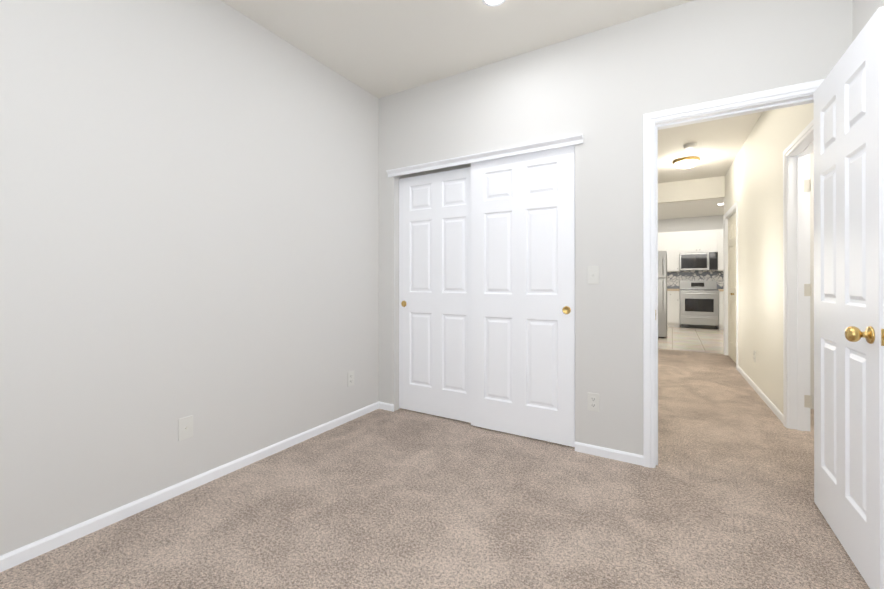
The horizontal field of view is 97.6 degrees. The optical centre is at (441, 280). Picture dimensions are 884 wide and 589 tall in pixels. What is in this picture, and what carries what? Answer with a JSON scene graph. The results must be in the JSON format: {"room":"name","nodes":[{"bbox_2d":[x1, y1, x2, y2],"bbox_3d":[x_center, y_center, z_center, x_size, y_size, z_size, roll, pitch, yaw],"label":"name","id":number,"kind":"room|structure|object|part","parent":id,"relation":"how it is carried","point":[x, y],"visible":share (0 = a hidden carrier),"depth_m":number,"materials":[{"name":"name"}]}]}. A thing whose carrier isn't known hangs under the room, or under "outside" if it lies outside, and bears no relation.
{"room":"empty bedroom","nodes":[
{"label":"empty bedroom","id":0,"kind":"room"},
{"bbox_2d":[0,0,424,555],"bbox_3d":[-1.262,-0.242,2.301,0.120,2.700,4.290,0,0,31],"label":"wall","id":1,"kind":"structure","parent":0,"point":[189,207],"depth_m":1.96,"materials":[{"name":"white paint"}]},
{"bbox_2d":[178,415,192,440],"bbox_3d":[-1.344,0.774,2.032,0.013,0.115,0.070,0,0,31],"label":"outlet","id":2,"kind":"object","parent":1,"relation":"attached to","point":[185,427],"visible":1,"depth_m":2.03,"materials":[{"name":"white plastic"}]},
{"bbox_2d":[0,401,383,571],"bbox_3d":[-1.394,1.078,1.947,0.012,0.058,3.310,0,0,31],"label":"baseboard","id":3,"kind":"structure","parent":1,"relation":"attached to","point":[16,557],"depth_m":1.91,"materials":[{"name":"white wood"}]},
{"bbox_2d":[348,371,353,386],"bbox_3d":[-0.724,0.779,3.078,0.008,0.115,0.070,0,0,31],"label":"electrical outlet","id":4,"kind":"object","parent":1,"relation":"attached to","point":[350,378],"visible":1,"depth_m":3.07,"materials":[{"name":"white plastic"}]},
{"bbox_2d":[0,349,869,588],"bbox_3d":[1.656,1.133,2.761,4.820,0.050,8.070,0,0,31],"label":"floor carpet","id":5,"kind":"object","parent":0,"point":[720,495],"visible":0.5,"depth_m":1.81,"materials":[{"name":"beige carpet"}]},
{"bbox_2d":[425,163,470,174],"bbox_3d":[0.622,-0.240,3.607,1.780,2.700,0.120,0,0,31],"label":"door track","id":6,"kind":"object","parent":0,"point":[448,168],"depth_m":3.87,"materials":[{"name":"grey metal"}]},
{"bbox_2d":[221,0,761,219],"bbox_3d":[2.764,-1.638,4.626,4.820,0.100,12.400,0,0,31],"label":"ceiling","id":7,"kind":"structure","parent":0,"point":[379,48],"depth_m":2.53,"materials":[{"name":"white paint"}]},
{"bbox_2d":[482,0,504,6],"bbox_3d":[0.294,-1.589,2.171,0.140,0.007,0.140,0,0,31],"label":"recessed light","id":8,"kind":"object","parent":7,"relation":"in","point":[492,3],"visible":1,"depth_m":2.21,"materials":[{"name":"white"}]},
{"bbox_2d":[673,156,699,168],"bbox_3d":[3.210,-1.536,5.082,0.310,0.103,0.310,0,0,31],"label":"dome light","id":9,"kind":"object","parent":7,"relation":"attached to","point":[686,162],"visible":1,"depth_m":4.99,"materials":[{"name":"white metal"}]},
{"bbox_2d":[683,143,696,148],"bbox_3d":[2.894,-1.568,4.513,0.136,0.040,0.136,0,0,31],"label":"smoke detector","id":10,"kind":"object","parent":7,"relation":"attached to","point":[689,146],"visible":1,"depth_m":4.48,"materials":[{"name":"white plastic"}]},
{"bbox_2d":[379,0,852,454],"bbox_3d":[0.745,-0.242,2.671,2.950,2.700,0.120,0,0,31],"label":"wall","id":11,"kind":"structure","parent":0,"point":[603,90],"depth_m":2.43,"materials":[{"name":"white paint"}]},
{"bbox_2d":[399,167,470,422],"bbox_3d":[-0.035,0.109,3.159,0.762,1.976,0.038,0,0,31],"label":"closet door","id":12,"kind":"structure","parent":11,"relation":"in","point":[434,293],"depth_m":3.15,"materials":[{"name":"white wood"}]},
{"bbox_2d":[386,134,582,176],"bbox_3d":[0.220,-0.912,2.894,1.593,0.051,0.038,0,0,31],"label":"trim","id":13,"kind":"structure","parent":11,"relation":"attached to","point":[527,148],"depth_m":2.81,"materials":[{"name":"white wood"}]},
{"bbox_2d":[471,145,574,446],"bbox_3d":[0.554,0.093,2.756,0.762,2.006,0.038,0,0,31],"label":"closet door","id":14,"kind":"structure","parent":11,"relation":"in","point":[522,294],"depth_m":2.72,"materials":[{"name":"white wood"}]},
{"bbox_3d":[0.828,0.196,2.573,0.054,0.054,0.003,0,0,31],"label":"handle","id":15,"kind":"part","parent":14,"relation":"part of","materials":[{"name":"gold metal"}]},
{"bbox_2d":[587,266,598,283],"bbox_3d":[0.962,-0.037,2.461,0.070,0.115,0.019,0,0,31],"label":"light switch","id":16,"kind":"object","parent":11,"relation":"attached to","point":[592,274],"visible":1,"depth_m":2.46,"materials":[{"name":"white plastic"}]},
{"bbox_2d":[588,392,598,411],"bbox_3d":[0.964,0.774,2.465,0.070,0.115,0.008,0,0,31],"label":"electrical outlet","id":17,"kind":"object","parent":11,"relation":"attached to","point":[593,401],"visible":1,"depth_m":2.46,"materials":[{"name":"white plastic"}]},
{"bbox_2d":[575,442,642,465],"bbox_3d":[1.037,1.079,2.418,0.397,0.058,0.012,0,0,31],"label":"baseboard","id":18,"kind":"structure","parent":11,"relation":"attached to","point":[637,459],"depth_m":2.41,"materials":[{"name":"white wood"}]},
{"bbox_2d":[643,79,823,467],"bbox_3d":[1.607,0.056,2.158,0.851,2.103,0.158,0,0,31],"label":"door frame","id":19,"kind":"structure","parent":11,"relation":"attached to","point":[767,100],"depth_m":2.29,"materials":[{"name":"white wood"}]},
{"bbox_2d":[813,6,883,588],"bbox_3d":[1.678,0.084,1.604,0.164,2.026,0.717,0,0,31],"label":"bedroom door","id":20,"kind":"structure","parent":11,"relation":"in","point":[848,95],"depth_m":1.51,"materials":[{"name":"painted wood"},{"name":"brass"}]},
{"bbox_3d":[1.521,0.192,1.340,0.164,0.062,0.104,0,0,31],"label":"knob","id":21,"kind":"part","parent":20,"relation":"part of","materials":[{"name":"gold metal"}]},
{"bbox_2d":[658,215,722,324],"bbox_3d":[6.455,-0.229,9.571,3.540,2.700,0.120,0,0,31],"label":"wall","id":22,"kind":"structure","parent":0,"point":[693,224],"depth_m":9.64,"materials":[{"name":"white paint"}]},
{"bbox_2d":[658,233,665,250],"bbox_3d":[5.288,-0.718,10.003,0.813,0.980,0.325,0,0,31],"label":"upper cabinet","id":23,"kind":"object","parent":22,"relation":"attached to","point":[661,236],"depth_m":9.68,"materials":[{"name":"white wood"}]},
{"bbox_2d":[666,231,681,271],"bbox_3d":[5.750,-0.718,9.728,0.498,0.980,0.325,0,0,31],"label":"upper cabinet","id":24,"kind":"object","parent":22,"relation":"attached to","point":[674,245],"depth_m":9.56,"materials":[{"name":"white wood"}]},
{"bbox_2d":[667,270,723,288],"bbox_3d":[6.195,-0.238,9.652,2.730,0.880,0.008,0,0,31],"label":"backsplash","id":25,"kind":"structure","parent":22,"relation":"attached to","point":[674,279],"depth_m":9.60,"materials":[{"name":"grey tile"}]},
{"bbox_2d":[682,229,717,252],"bbox_3d":[6.240,-0.944,9.436,0.768,0.530,0.325,0,0,31],"label":"upper cabinet","id":26,"kind":"object","parent":22,"relation":"attached to","point":[698,241],"depth_m":9.28,"materials":[{"name":"white wood"}]},
{"bbox_2d":[679,252,717,270],"bbox_3d":[6.211,-0.464,9.385,0.760,0.420,0.427,0,0,31],"label":"microwave","id":27,"kind":"object","parent":26,"relation":"attached to","point":[698,261],"visible":1,"depth_m":9.23,"materials":[{"name":"silver metal"}]},
{"bbox_2d":[716,229,722,270],"bbox_3d":[6.901,-0.720,9.043,0.893,0.980,0.325,0,0,31],"label":"upper cabinet","id":28,"kind":"object","parent":22,"relation":"attached to","point":[720,231],"depth_m":9.07,"materials":[{"name":"white wood"}]},
{"bbox_2d":[658,325,723,353],"bbox_3d":[5.378,1.144,7.760,3.540,0.048,4.330,0,0,31],"label":"floor","id":29,"kind":"structure","parent":0,"point":[696,340],"depth_m":7.24,"materials":[{"name":"beige tile"}]},
{"bbox_2d":[658,251,666,337],"bbox_3d":[4.123,0.268,7.950,0.870,1.700,0.770,0,0,31],"label":"fridge","id":30,"kind":"object","parent":29,"relation":"on","point":[662,294],"visible":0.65,"depth_m":7.48,"materials":[{"name":"silver metal"}]},
{"bbox_2d":[667,289,678,326],"bbox_3d":[5.643,0.681,9.610,0.435,0.880,0.631,0,0,31],"label":"base cabinet","id":31,"kind":"object","parent":29,"relation":"on","point":[673,307],"depth_m":9.31,"materials":[{"name":"white wood"}]},
{"bbox_2d":[679,281,718,328],"bbox_3d":[6.144,0.558,9.272,0.764,1.125,0.687,0,0,31],"label":"stove","id":32,"kind":"object","parent":29,"relation":"on","point":[699,304],"visible":0.98,"depth_m":9.05,"materials":[{"name":"silver metal"}]},
{"bbox_2d":[717,289,723,328],"bbox_3d":[6.849,0.680,8.891,0.829,0.880,0.631,0,0,31],"label":"base cabinet","id":33,"kind":"object","parent":29,"relation":"on","point":[721,295],"depth_m":8.82,"materials":[{"name":"white wood"}]},
{"bbox_2d":[658,176,724,203],"bbox_3d":[3.859,-1.425,6.162,1.170,0.320,0.120,0,0,31],"label":"wall","id":34,"kind":"structure","parent":0,"point":[710,188],"depth_m":6.06,"materials":[{"name":"white paint"}]},
{"bbox_2d":[724,103,813,413],"bbox_3d":[3.250,-0.239,3.922,0.212,2.700,4.592,0,0,31],"label":"wall","id":35,"kind":"structure","parent":0,"point":[754,181],"depth_m":3.62,"materials":[{"name":"white paint"}]},
{"bbox_2d":[723,201,737,369],"bbox_3d":[4.025,0.062,5.303,0.162,2.103,1.160,0,0,31],"label":"trim","id":36,"kind":"structure","parent":35,"relation":"attached to","point":[730,212],"depth_m":5.77,"materials":[{"name":"white wood"}]},
{"bbox_2d":[728,212,735,362],"bbox_3d":[4.012,0.092,5.311,0.071,2.026,1.028,0,0,31],"label":"closet door","id":37,"kind":"structure","parent":35,"relation":"in","point":[732,286],"depth_m":5.42,"materials":[{"name":"white wood"}]},
{"bbox_2d":[753,350,755,362],"bbox_3d":[3.202,0.776,3.964,0.009,0.115,0.070,0,0,31],"label":"outlet","id":38,"kind":"object","parent":35,"relation":"attached to","point":[754,356],"visible":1,"depth_m":3.95,"materials":[{"name":"white plastic"}]},
{"bbox_2d":[737,365,782,422],"bbox_3d":[2.874,1.081,3.391,0.078,0.058,3.300,0,0,31],"label":"baseboard","id":39,"kind":"structure","parent":35,"relation":"attached to","point":[769,403],"depth_m":3.61,"materials":[{"name":"white wood"}]},
{"bbox_2d":[783,119,813,431],"bbox_3d":[2.468,0.057,2.564,0.156,2.103,0.846,0,0,31],"label":"door frame","id":40,"kind":"structure","parent":35,"relation":"attached to","point":[798,150],"depth_m":2.88,"materials":[{"name":"white wood"}]},
{"bbox_3d":[2.695,0.094,2.846,0.043,1.680,0.011,0,0,31],"label":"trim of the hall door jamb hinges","id":41,"kind":"part","parent":40,"relation":"part of","materials":[{"name":"white wood"}]},
{"bbox_2d":[810,151,813,408],"bbox_3d":[3.554,-0.241,3.215,1.110,2.700,0.143,0,0,31],"label":"door","id":42,"kind":"structure","parent":0,"point":[812,278],"depth_m":3.33,"materials":[{"name":"white wood"}]},
{"bbox_2d":[853,0,883,40],"bbox_3d":[1.217,-0.246,0.464,0.120,2.700,3.430,0,0,31],"label":"wall","id":43,"kind":"structure","parent":0,"point":[864,11],"depth_m":1.77,"materials":[{"name":"white paint"}]}
]}

